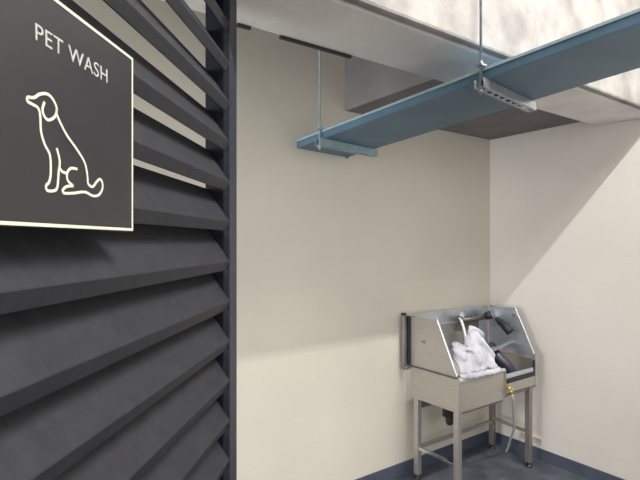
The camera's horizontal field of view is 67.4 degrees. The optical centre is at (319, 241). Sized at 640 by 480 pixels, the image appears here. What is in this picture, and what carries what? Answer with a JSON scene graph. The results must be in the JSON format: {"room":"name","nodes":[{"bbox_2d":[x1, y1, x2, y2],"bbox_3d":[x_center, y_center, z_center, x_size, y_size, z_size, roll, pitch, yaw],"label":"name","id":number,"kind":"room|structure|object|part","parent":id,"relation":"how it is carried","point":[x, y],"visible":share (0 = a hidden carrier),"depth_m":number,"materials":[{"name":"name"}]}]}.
{"room":"pet wash room","nodes":[
{"label":"pet wash room","id":0,"kind":"room"},
{"bbox_2d":[73,0,489,479],"bbox_3d":[-1.784,-0.700,1.952,8.200,4.800,0.200,0,0,-35],"label":"wall","id":1,"kind":"structure","parent":0,"point":[332,250],"depth_m":3.13,"materials":[{"name":"beige paint"}]},
{"bbox_2d":[355,430,488,479],"bbox_3d":[-1.805,1.655,1.808,8.000,0.090,0.012,0,0,-35],"label":"baseboard","id":2,"kind":"structure","parent":1,"relation":"attached to","point":[397,470],"depth_m":3.63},
{"bbox_2d":[161,0,639,125],"bbox_3d":[-1.204,-1.960,0.957,8.000,2.280,0.355,0,0,-35],"label":"ceiling beam","id":3,"kind":"structure","parent":0,"point":[342,26],"depth_m":1.97,"materials":[{"name":"paint"}]},
{"bbox_2d":[237,23,250,29],"bbox_3d":[-0.288,-0.814,1.814,0.055,0.012,0.016,0,0,-35],"label":"trim","id":4,"kind":"structure","parent":3,"relation":"attached to","point":[239,25],"depth_m":1.81,"materials":[{"name":"black metal"}]},
{"bbox_2d":[279,35,351,58],"bbox_3d":[-0.012,-0.814,2.009,0.360,0.012,0.016,0,0,-35],"label":"trim","id":5,"kind":"structure","parent":3,"relation":"attached to","point":[281,37],"depth_m":1.99,"materials":[{"name":"black metal"}]},
{"bbox_2d":[345,56,580,139],"bbox_3d":[1.063,-1.988,3.308,1.585,2.225,0.870,0,0,-35],"label":"ceiling","id":6,"kind":"structure","parent":0,"point":[369,85],"depth_m":3.15,"materials":[{"name":"paint"}]},
{"bbox_2d":[391,442,588,479],"bbox_3d":[0.235,1.800,-0.906,8.200,0.200,7.200,0,0,-35],"label":"floor","id":7,"kind":"structure","parent":0,"point":[480,462],"depth_m":3.59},
{"bbox_2d":[0,0,236,479],"bbox_3d":[-0.431,0.443,0.615,0.091,2.515,2.028,0,0,6],"label":"screen","id":8,"kind":"object","parent":7,"relation":"on","point":[118,350],"visible":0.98,"depth_m":1.01,"materials":[{"name":"black metal"}]},
{"bbox_2d":[0,0,132,231],"bbox_3d":[-0.365,-0.176,0.702,0.017,0.316,0.343,0,0,6],"label":"sign","id":9,"kind":"object","parent":8,"relation":"attached to","point":[66,89],"visible":1,"depth_m":0.67,"materials":[{"name":"grey metal"}]},
{"bbox_3d":[-0.296,0.443,1.580,0.023,2.515,0.081,0,0,6],"label":"post","id":10,"kind":"part","parent":8,"relation":"part of","materials":[{"name":"black metal"}]},
{"bbox_2d":[401,305,537,479],"bbox_3d":[1.137,1.107,3.575,1.006,1.187,0.484,0,0,-35],"label":"tub","id":11,"kind":"object","parent":7,"relation":"on","point":[426,338],"visible":0.95,"depth_m":3.45,"materials":[{"name":"silver metal"}]},
{"bbox_3d":[0.607,0.726,3.477,0.025,0.389,0.027,0,0,-35],"label":"post","id":12,"kind":"part","parent":11,"relation":"part of","materials":[{"name":"silver metal"}]},
{"bbox_3d":[0.702,1.383,3.451,0.040,0.565,0.040,0,0,-35],"label":"leg","id":13,"kind":"part","parent":11,"relation":"part of","materials":[{"name":"silver metal"}]},
{"bbox_3d":[0.782,1.007,3.303,0.008,0.226,0.425,0,0,-35],"label":"panel","id":14,"kind":"part","parent":11,"relation":"part of","materials":[{"name":"silver metal"}]},
{"bbox_3d":[0.907,1.383,3.161,0.040,0.565,0.040,0,0,-35],"label":"leg","id":15,"kind":"part","parent":11,"relation":"part of","materials":[{"name":"silver metal"}]},
{"bbox_2d":[458,312,465,337],"bbox_3d":[1.102,0.653,3.664,0.049,0.228,0.154,0,0,-7],"label":"hose","id":16,"kind":"object","parent":11,"relation":"attached to","point":[461,315],"visible":0.8,"depth_m":3.69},
{"bbox_2d":[448,325,501,379],"bbox_3d":[1.049,0.760,3.315,0.429,0.330,0.202,0,0,-35],"label":"towel","id":17,"kind":"object","parent":11,"relation":"on","point":[472,358],"visible":1,"depth_m":3.30,"materials":[{"name":"white fabric"}]},
{"bbox_3d":[1.109,1.019,3.277,0.496,0.202,0.006,0,0,-35],"label":"panel","id":18,"kind":"part","parent":11,"relation":"part of","materials":[{"name":"silver metal"}]},
{"bbox_3d":[1.381,0.601,3.941,0.066,0.075,0.068,0,0,5],"label":"mixer knob","id":19,"kind":"part","parent":11,"relation":"part of","materials":[{"name":"black rubber"}]},
{"bbox_3d":[1.421,1.383,3.959,0.040,0.565,0.040,0,0,-35],"label":"leg","id":20,"kind":"part","parent":11,"relation":"part of","materials":[{"name":"silver metal"}]},
{"bbox_3d":[1.259,1.113,3.416,0.870,0.055,0.030,0,0,-35],"label":"rail","id":21,"kind":"part","parent":11,"relation":"part of","materials":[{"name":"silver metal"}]},
{"bbox_2d":[488,342,516,373],"bbox_3d":[1.434,0.940,3.738,0.308,0.303,0.112,0,0,35],"label":"bottle","id":22,"kind":"object","parent":11,"relation":"on","point":[501,360],"visible":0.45,"depth_m":3.71,"materials":[{"name":"plastic"}]},
{"bbox_2d":[495,317,512,334],"bbox_3d":[1.469,0.675,3.845,0.086,0.120,0.188,0,0,-28],"label":"shower head","id":23,"kind":"object","parent":11,"relation":"attached to","point":[506,328],"visible":1,"depth_m":3.80,"materials":[{"name":"black plastic"}]},
{"bbox_2d":[505,385,514,451],"bbox_3d":[1.440,1.359,3.631,0.073,0.672,0.518,0,0,21],"label":"hose","id":24,"kind":"object","parent":11,"relation":"hanging from","point":[509,388],"visible":1,"depth_m":3.52,"materials":[{"name":"white metal"}]},
{"bbox_3d":[1.534,0.977,3.833,0.008,0.166,0.425,0,0,-35],"label":"panel","id":25,"kind":"part","parent":11,"relation":"part of","materials":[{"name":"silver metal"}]},
{"bbox_3d":[1.468,0.964,3.534,0.347,0.032,0.016,0,0,-35],"label":"door sill","id":26,"kind":"part","parent":11,"relation":"part of","materials":[{"name":"silver metal"}]},
{"bbox_3d":[1.472,1.050,3.534,0.386,0.070,0.008,0,0,-35],"label":"entry door","id":27,"kind":"part","parent":11,"relation":"part of","materials":[{"name":"silver metal"}]},
{"bbox_3d":[1.580,1.373,3.637,0.040,0.585,0.040,0,0,-35],"label":"leg","id":28,"kind":"part","parent":11,"relation":"part of","materials":[{"name":"silver metal"}]},
{"bbox_3d":[1.639,0.975,3.662,0.034,0.250,0.036,0,0,-35],"label":"corner post","id":29,"kind":"part","parent":11,"relation":"part of","materials":[{"name":"silver metal"}]},
{"bbox_2d":[343,0,639,108],"bbox_3d":[-1.090,-1.962,0.796,8.000,2.277,0.040,0,0,-35],"label":"ceiling","id":30,"kind":"structure","parent":0,"point":[510,28],"depth_m":2.16,"materials":[{"name":"concrete"}]},
{"bbox_2d":[490,118,639,479],"bbox_3d":[3.560,-0.700,1.319,0.200,4.800,7.000,0,0,-35],"label":"wall","id":31,"kind":"structure","parent":0,"point":[565,199],"depth_m":3.53,"materials":[{"name":"beige paint"}]},
{"bbox_2d":[521,432,541,440],"bbox_3d":[1.675,1.536,3.801,0.016,0.017,0.170,0,0,-35],"label":"strip","id":32,"kind":"object","parent":31,"relation":"attached to","point":[523,433],"visible":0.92,"depth_m":3.77,"materials":[{"name":"beige plastic"}]},
{"bbox_2d":[496,432,624,479],"bbox_3d":[3.477,1.655,1.253,0.012,0.090,6.988,0,0,-35],"label":"baseboard","id":33,"kind":"structure","parent":31,"relation":"attached to","point":[585,471],"depth_m":3.61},
{"bbox_3d":[0.235,-3.200,-0.906,8.200,0.200,7.200,0,0,-35],"label":"ceiling","id":34,"kind":"structure","parent":0,"visible":0},
{"bbox_2d":[296,0,639,157],"bbox_3d":[0.941,-1.808,2.006,0.492,2.583,2.746,0,0,-43],"label":"cable tray","id":35,"kind":"object","parent":34,"relation":"hanging from","point":[611,47],"visible":1,"depth_m":2.09,"materials":[{"name":"blue paint"}]},
{"bbox_3d":[-0.002,-1.808,2.697,0.010,2.583,0.011,0,0,-35],"label":"hanger rod","id":36,"kind":"part","parent":35,"relation":"part of","materials":[{"name":"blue metal"}]},
{"bbox_3d":[0.661,-1.852,1.974,0.010,2.496,0.011,0,0,-35],"label":"hanger rod","id":37,"kind":"part","parent":35,"relation":"part of","materials":[{"name":"metal"}]}
]}

